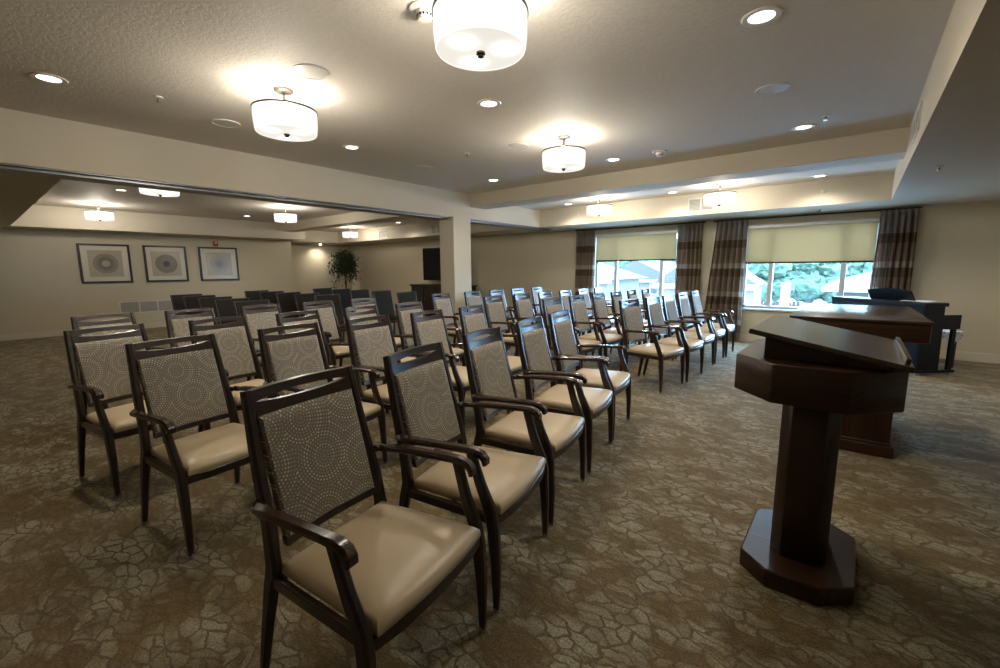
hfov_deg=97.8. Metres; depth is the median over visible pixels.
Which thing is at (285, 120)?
pendant lamp
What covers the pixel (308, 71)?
ceiling speaker
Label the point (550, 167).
diffuser
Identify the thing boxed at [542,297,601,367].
armchair
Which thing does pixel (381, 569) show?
armchair
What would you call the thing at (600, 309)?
armchair
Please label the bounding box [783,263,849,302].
tree
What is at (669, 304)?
armchair
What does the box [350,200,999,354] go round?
wall
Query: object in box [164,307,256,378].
armchair
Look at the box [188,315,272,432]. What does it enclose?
armchair
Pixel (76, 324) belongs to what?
armchair
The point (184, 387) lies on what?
armchair
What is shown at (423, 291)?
media cabinet
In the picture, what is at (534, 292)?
armchair
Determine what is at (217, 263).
print
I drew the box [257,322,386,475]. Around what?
armchair
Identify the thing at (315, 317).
armchair
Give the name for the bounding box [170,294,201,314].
chair
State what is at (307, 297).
chair
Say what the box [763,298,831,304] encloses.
ground
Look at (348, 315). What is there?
armchair
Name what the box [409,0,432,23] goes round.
smoke detector
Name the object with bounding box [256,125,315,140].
diffuser
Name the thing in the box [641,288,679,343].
armchair
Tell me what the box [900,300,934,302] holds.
sheet music
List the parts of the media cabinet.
door, door, door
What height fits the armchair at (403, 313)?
0.985 m
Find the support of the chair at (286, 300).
on the floor
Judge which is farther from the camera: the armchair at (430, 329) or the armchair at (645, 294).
the armchair at (645, 294)
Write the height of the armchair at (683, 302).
0.985 m
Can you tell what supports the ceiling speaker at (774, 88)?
attached to the ceiling at (628, 80)
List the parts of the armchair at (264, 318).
leg, frame, backrest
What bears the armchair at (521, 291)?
on the floor
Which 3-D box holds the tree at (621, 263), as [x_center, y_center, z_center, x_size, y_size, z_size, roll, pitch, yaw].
[12.184,-7.178,47.404,4.787,6.130,5.942,6,11,39]
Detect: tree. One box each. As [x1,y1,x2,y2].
[326,247,360,288]
[603,261,632,267]
[747,263,796,301]
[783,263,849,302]
[848,262,871,276]
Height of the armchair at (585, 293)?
0.985 m
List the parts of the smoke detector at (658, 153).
mounting plate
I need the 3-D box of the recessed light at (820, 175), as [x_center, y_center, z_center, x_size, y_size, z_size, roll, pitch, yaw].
[4.353,-2.151,5.945,0.192,0.008,0.192,6,11,39]
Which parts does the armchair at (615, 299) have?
leg, frame, backrest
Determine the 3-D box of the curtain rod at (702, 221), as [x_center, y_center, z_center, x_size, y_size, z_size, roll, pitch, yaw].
[2.803,-2.221,9.042,2.750,0.033,0.113,6,11,39]
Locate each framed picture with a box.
[76,243,133,283]
[142,245,188,281]
[198,247,239,280]
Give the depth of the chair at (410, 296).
7.88 m
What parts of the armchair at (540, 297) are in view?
leg, frame, backrest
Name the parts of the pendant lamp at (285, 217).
lamp shade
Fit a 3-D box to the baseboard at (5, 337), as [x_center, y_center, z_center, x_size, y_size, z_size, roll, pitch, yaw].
[-9.046,-0.101,9.898,0.015,0.125,8.970,6,11,39]
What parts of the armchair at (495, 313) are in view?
leg, frame, backrest, armrest, leg, seat, seat frame, leg, armrest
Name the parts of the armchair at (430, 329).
leg, frame, backrest, armrest, leg, leg, armrest, seat, seat frame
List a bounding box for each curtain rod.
[575,221,705,230]
[714,206,922,221]
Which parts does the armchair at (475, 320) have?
leg, frame, backrest, leg, armrest, seat, seat frame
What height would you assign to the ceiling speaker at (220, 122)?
0.008 m
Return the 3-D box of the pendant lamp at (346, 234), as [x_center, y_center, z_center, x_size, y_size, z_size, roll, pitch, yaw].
[-4.310,-2.914,12.559,0.440,0.328,0.440,6,11,39]
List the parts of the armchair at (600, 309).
leg, frame, backrest, leg, seat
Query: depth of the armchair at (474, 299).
7.39 m
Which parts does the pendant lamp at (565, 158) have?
lamp shade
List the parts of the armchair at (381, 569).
leg, frame, armrest, backrest, rail, leg, leg, seat frame, seat, armrest, leg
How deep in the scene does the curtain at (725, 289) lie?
7.97 m
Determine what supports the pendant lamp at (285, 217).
hanging from the ceiling at (628, 80)
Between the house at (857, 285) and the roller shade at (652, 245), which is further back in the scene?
the house at (857, 285)
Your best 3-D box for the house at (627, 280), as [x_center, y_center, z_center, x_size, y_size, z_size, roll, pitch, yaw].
[4.775,-2.308,24.391,5.300,3.400,4.840,6,11,39]
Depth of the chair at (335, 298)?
7.26 m
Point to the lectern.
(819, 374)
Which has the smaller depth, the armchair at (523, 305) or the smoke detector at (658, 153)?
the smoke detector at (658, 153)
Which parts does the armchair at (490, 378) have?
leg, frame, backrest, rail, leg, armrest, seat frame, seat, leg, armrest, leg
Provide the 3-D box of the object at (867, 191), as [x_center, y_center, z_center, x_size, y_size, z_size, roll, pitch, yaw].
[3.363,-2.316,7.948,5.630,0.440,1.060,6,11,39]
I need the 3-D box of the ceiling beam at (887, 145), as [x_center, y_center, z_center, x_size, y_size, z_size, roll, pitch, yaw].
[1.790,-2.118,6.026,5.630,0.240,0.400,6,11,39]
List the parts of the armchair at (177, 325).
leg, frame, backrest, leg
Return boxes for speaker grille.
[213,120,238,126]
[757,84,788,94]
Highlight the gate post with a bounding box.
[780,282,791,305]
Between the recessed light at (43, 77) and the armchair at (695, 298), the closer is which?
the recessed light at (43, 77)
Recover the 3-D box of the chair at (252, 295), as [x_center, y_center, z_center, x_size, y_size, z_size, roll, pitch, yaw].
[-4.714,-0.392,8.813,0.553,0.961,0.492,4,10,29]
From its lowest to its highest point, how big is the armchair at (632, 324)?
0.985 m
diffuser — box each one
[87,219,113,220]
[140,192,178,196]
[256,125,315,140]
[275,221,295,222]
[437,27,523,69]
[544,163,583,171]
[588,213,610,215]
[704,202,733,205]
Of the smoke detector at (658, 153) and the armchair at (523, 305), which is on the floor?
the armchair at (523, 305)
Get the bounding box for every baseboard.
[0,322,166,340]
[394,307,999,363]
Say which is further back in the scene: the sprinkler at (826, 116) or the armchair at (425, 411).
the sprinkler at (826, 116)
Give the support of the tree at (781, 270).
on the ground
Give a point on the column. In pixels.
(455, 232)
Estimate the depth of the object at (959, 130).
2.77 m
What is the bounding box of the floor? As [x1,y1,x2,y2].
[0,311,999,667]
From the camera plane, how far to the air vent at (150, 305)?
10.49 m
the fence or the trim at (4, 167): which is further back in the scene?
the fence
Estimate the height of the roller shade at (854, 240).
0.670 m
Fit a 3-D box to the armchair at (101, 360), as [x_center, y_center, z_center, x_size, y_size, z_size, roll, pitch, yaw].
[-2.459,0.454,2.956,0.637,0.985,0.603,4,10,26]
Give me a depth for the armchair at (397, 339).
5.76 m
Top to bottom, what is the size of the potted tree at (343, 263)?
2.132 m
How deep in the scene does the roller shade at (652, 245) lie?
9.08 m
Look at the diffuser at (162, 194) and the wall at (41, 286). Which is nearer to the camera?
the diffuser at (162, 194)
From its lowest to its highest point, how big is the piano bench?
0.490 m
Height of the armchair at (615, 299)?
0.985 m
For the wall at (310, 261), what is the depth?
14.79 m
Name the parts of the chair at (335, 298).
frame, backrest, seat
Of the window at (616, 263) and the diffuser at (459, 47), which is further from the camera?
the window at (616, 263)
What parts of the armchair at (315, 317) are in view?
leg, frame, backrest, leg, armrest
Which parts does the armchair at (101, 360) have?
leg, armrest, leg, frame, backrest, rail, seat frame, seat, leg, leg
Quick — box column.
[439,216,471,347]
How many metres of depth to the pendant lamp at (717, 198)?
6.32 m
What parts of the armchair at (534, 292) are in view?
leg, frame, backrest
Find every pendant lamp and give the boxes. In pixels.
[83,203,113,220]
[139,188,179,196]
[250,86,317,141]
[273,206,296,222]
[342,227,357,238]
[431,0,528,70]
[542,135,585,172]
[586,197,611,215]
[703,183,736,205]
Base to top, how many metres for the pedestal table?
1.003 m
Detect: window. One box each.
[595,234,677,304]
[742,221,879,311]
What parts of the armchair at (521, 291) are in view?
leg, frame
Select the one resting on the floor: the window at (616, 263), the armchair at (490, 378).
the armchair at (490, 378)
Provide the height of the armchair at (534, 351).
0.985 m
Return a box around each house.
[599,263,647,299]
[619,261,675,300]
[652,268,766,304]
[821,272,870,296]
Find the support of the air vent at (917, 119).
attached to the wall at (957, 257)
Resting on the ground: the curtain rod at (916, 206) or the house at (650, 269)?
the house at (650, 269)
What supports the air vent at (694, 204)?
attached to the wall at (957, 257)
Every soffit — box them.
[0,173,60,227]
[8,205,304,240]
[282,212,413,231]
[291,230,362,244]
[338,221,548,243]
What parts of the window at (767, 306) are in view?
sill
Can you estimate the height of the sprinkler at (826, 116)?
0.039 m
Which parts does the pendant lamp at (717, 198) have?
lamp shade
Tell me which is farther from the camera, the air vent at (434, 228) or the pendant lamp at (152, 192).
the air vent at (434, 228)
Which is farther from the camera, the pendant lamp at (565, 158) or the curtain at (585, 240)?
the curtain at (585, 240)
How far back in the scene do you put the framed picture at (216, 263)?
11.58 m
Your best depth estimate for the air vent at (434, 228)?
11.35 m
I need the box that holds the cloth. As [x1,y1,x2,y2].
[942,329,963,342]
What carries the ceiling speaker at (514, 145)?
attached to the ceiling at (628, 80)
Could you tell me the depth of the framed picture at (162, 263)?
10.70 m
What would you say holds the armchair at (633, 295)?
on the floor
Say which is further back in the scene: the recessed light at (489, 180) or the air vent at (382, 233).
the air vent at (382, 233)
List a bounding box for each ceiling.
[0,0,954,222]
[313,160,898,231]
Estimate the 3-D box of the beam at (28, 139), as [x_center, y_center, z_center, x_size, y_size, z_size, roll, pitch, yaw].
[-2.308,-1.950,5.787,0.400,0.440,11.620,6,11,39]
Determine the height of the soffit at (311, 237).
0.440 m
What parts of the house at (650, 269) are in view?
pane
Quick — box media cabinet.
[409,284,477,315]
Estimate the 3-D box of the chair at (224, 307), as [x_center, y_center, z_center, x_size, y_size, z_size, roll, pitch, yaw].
[-3.663,-0.022,6.282,0.553,0.961,0.492,4,10,29]
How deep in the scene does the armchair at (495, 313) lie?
6.00 m
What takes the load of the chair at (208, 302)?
on the floor
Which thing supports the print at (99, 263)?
attached to the framed picture at (98, 263)
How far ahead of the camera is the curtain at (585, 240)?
9.75 m
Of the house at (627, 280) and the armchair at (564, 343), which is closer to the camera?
the armchair at (564, 343)
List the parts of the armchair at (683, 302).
leg, frame, backrest, armrest, seat, armrest, leg, leg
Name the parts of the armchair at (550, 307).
leg, frame, backrest, armrest, seat frame, seat, leg, armrest, leg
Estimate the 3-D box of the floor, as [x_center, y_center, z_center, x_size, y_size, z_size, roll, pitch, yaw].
[-2.507,0.497,6.332,17.520,0.100,12.020,6,11,39]
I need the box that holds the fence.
[761,300,830,306]
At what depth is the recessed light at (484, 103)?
3.43 m
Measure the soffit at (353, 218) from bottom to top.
0.240 m
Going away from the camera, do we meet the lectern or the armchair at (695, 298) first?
the lectern
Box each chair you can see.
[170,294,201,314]
[182,295,215,314]
[198,296,231,323]
[214,298,249,323]
[233,299,270,320]
[244,290,268,299]
[259,291,283,307]
[275,292,300,317]
[294,293,318,316]
[313,288,331,294]
[314,294,345,341]
[331,288,350,316]
[349,289,370,302]
[371,290,396,334]
[397,291,417,306]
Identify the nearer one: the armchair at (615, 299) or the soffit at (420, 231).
the armchair at (615, 299)
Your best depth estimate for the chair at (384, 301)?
8.36 m
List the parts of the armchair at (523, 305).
leg, frame, backrest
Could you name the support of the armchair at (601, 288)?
on the floor
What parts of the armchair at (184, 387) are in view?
leg, armrest, frame, leg, backrest, rail, seat frame, seat, leg, armrest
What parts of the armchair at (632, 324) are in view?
leg, frame, backrest, rail, armrest, leg, seat frame, seat, leg, armrest, leg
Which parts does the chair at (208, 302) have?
frame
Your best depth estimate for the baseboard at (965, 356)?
6.28 m
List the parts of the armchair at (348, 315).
leg, frame, backrest, armrest, seat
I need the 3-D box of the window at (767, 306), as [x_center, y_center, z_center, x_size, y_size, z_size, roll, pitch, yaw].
[5.159,-1.116,7.393,1.920,1.495,0.150,6,11,39]
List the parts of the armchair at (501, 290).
frame, backrest, leg, leg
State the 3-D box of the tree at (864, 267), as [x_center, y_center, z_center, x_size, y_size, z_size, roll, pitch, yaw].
[26.427,-4.325,29.587,4.963,5.550,5.506,1,9,11]
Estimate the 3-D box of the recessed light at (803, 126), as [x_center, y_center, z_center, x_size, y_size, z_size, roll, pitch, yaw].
[2.839,-1.932,4.081,0.192,0.008,0.192,6,11,39]
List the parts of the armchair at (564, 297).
frame, backrest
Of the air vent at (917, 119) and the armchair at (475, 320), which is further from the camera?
the armchair at (475, 320)
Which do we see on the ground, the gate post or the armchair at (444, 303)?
the gate post
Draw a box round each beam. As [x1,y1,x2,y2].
[0,108,563,230]
[470,127,909,208]
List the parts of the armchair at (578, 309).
leg, frame, backrest, leg, armrest, seat, leg, armrest, seat frame, leg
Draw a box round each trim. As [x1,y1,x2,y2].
[0,162,550,230]
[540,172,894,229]
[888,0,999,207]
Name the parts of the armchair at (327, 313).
leg, frame, backrest, armrest, leg, leg, seat, seat frame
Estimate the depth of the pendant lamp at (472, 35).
1.88 m
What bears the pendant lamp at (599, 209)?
hanging from the ceiling at (887, 166)
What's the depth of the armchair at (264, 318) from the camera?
4.79 m
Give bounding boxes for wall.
[0,228,294,334]
[291,243,351,293]
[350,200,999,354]
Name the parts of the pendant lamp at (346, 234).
lamp shade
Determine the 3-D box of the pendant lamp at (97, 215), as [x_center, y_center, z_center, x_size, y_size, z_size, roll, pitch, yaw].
[-7.735,-2.341,8.423,0.440,0.328,0.440,6,11,39]
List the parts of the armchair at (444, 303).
leg, frame, backrest, armrest, leg, seat, leg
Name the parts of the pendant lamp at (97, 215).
lamp shade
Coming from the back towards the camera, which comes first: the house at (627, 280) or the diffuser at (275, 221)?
the house at (627, 280)
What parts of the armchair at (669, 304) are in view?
leg, frame, backrest, armrest, seat, armrest, leg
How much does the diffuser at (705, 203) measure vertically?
0.011 m
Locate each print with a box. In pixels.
[86,250,124,276]
[150,251,181,275]
[206,252,232,274]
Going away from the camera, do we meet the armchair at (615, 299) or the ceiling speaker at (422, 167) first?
the ceiling speaker at (422, 167)
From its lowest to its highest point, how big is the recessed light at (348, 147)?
0.008 m
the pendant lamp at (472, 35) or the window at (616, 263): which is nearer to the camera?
the pendant lamp at (472, 35)
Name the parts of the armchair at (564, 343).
leg, frame, backrest, rail, leg, armrest, seat frame, seat, armrest, leg, leg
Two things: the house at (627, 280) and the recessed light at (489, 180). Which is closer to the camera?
the recessed light at (489, 180)
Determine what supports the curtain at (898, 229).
hanging from the curtain rod at (916, 206)
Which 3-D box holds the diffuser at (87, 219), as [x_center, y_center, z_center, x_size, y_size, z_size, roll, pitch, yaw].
[-7.734,-2.208,8.443,0.404,0.011,0.404,6,11,39]
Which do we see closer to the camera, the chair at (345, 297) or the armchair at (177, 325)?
the armchair at (177, 325)
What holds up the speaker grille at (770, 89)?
attached to the ceiling speaker at (774, 88)
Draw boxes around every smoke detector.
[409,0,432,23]
[652,150,666,156]
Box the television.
[422,247,440,284]
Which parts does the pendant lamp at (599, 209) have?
lamp shade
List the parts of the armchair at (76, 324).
leg, frame, backrest, leg, armrest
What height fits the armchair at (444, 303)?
0.985 m
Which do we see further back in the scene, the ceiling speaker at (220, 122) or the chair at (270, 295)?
the chair at (270, 295)
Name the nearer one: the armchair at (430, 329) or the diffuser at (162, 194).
the armchair at (430, 329)
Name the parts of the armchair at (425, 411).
leg, frame, backrest, rail, armrest, leg, seat frame, seat, leg, armrest, leg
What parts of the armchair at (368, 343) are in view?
leg, armrest, frame, rail, backrest, seat frame, seat, leg, armrest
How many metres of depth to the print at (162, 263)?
10.71 m
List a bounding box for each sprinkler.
[153,95,162,102]
[821,114,829,120]
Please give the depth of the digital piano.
5.44 m
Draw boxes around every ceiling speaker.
[211,119,240,127]
[292,64,328,79]
[415,165,432,169]
[508,143,528,148]
[755,82,790,95]
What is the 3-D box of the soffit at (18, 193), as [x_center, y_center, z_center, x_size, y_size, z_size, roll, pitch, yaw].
[-7.968,-1.799,5.059,7.440,0.440,3.320,6,11,39]
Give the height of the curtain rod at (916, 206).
0.033 m
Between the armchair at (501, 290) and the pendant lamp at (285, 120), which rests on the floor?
the armchair at (501, 290)
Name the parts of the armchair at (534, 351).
leg, frame, backrest, rail, leg, armrest, seat, seat frame, armrest, leg, leg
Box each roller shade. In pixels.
[596,230,677,261]
[746,218,879,263]
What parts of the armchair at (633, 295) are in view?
frame, backrest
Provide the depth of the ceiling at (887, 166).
6.78 m
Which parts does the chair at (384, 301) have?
frame, backrest, seat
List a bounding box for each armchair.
[63,323,210,497]
[70,312,171,429]
[125,333,284,557]
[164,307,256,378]
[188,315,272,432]
[240,303,282,380]
[240,365,486,667]
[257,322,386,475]
[275,310,370,398]
[301,300,349,365]
[343,305,414,413]
[345,315,426,461]
[350,297,400,347]
[383,341,548,612]
[395,301,465,366]
[410,309,497,427]
[431,293,461,361]
[458,304,533,414]
[462,326,585,526]
[464,291,509,348]
[483,295,535,373]
[489,289,516,333]
[511,288,539,322]
[513,293,546,355]
[515,316,613,473]
[531,287,543,313]
[538,291,584,334]
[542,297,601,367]
[548,309,630,440]
[559,290,593,333]
[568,295,622,361]
[577,288,613,336]
[591,293,640,365]
[594,287,627,329]
[609,291,648,353]
[619,299,684,393]
[627,289,663,343]
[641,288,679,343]
[643,296,703,382]
[662,294,714,365]
[675,292,725,364]
[690,290,734,356]
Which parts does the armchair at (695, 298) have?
leg, backrest, seat, armrest, leg, leg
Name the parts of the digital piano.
panel, panel, leg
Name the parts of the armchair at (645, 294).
leg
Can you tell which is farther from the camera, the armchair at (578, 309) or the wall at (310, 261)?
the wall at (310, 261)
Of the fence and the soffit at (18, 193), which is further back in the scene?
the fence
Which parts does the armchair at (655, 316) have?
leg, frame, backrest, leg, armrest, seat, armrest, leg, seat frame, leg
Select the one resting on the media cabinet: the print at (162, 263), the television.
the television
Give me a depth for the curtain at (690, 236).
8.37 m
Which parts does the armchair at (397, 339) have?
frame, backrest, seat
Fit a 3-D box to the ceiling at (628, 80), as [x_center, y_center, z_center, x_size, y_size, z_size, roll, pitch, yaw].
[-3.544,-2.030,4.692,17.520,0.100,8.800,6,11,39]
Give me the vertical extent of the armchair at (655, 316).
0.985 m
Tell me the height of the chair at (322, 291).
0.961 m
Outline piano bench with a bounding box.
[951,342,956,367]
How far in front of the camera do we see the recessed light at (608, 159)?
5.24 m
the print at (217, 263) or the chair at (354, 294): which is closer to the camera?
the chair at (354, 294)
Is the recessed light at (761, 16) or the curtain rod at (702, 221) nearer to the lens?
the recessed light at (761, 16)
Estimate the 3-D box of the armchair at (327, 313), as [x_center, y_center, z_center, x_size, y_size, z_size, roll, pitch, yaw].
[-1.974,0.105,5.259,0.637,0.985,0.603,4,10,29]
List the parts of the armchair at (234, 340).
leg, frame, backrest, rail, seat frame, seat, leg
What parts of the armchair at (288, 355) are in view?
leg, armrest, frame, backrest, leg, armrest, seat, seat frame, leg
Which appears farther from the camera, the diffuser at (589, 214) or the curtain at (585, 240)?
the curtain at (585, 240)
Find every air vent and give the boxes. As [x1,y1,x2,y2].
[119,299,173,312]
[379,230,387,238]
[431,225,439,233]
[688,197,713,212]
[911,100,922,143]
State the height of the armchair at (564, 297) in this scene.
0.985 m
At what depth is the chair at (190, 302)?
7.08 m
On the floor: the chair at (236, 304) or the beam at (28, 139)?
the chair at (236, 304)
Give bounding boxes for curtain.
[575,230,595,317]
[674,223,703,333]
[704,220,747,340]
[869,208,919,296]
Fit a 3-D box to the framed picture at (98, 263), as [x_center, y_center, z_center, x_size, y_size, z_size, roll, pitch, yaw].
[-8.898,-1.590,9.857,0.035,0.870,0.890,6,11,39]
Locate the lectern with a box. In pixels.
[734,314,914,605]
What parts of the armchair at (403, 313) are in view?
leg, frame, backrest, seat, armrest, leg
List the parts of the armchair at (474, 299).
leg, frame, backrest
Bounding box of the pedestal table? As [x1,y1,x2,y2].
[789,303,934,458]
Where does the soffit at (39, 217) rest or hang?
attached to the wall at (41, 286)
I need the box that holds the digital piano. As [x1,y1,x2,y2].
[831,288,961,375]
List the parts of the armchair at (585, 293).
backrest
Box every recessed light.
[28,72,68,84]
[342,145,360,149]
[477,99,500,108]
[487,179,499,181]
[605,158,621,161]
[741,5,782,26]
[791,124,815,130]
[811,174,827,177]
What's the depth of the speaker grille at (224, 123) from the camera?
3.85 m
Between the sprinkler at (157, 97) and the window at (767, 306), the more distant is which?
the window at (767, 306)
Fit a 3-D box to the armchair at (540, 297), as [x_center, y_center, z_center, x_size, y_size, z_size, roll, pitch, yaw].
[0.966,-0.172,6.968,0.637,0.985,0.603,5,10,33]

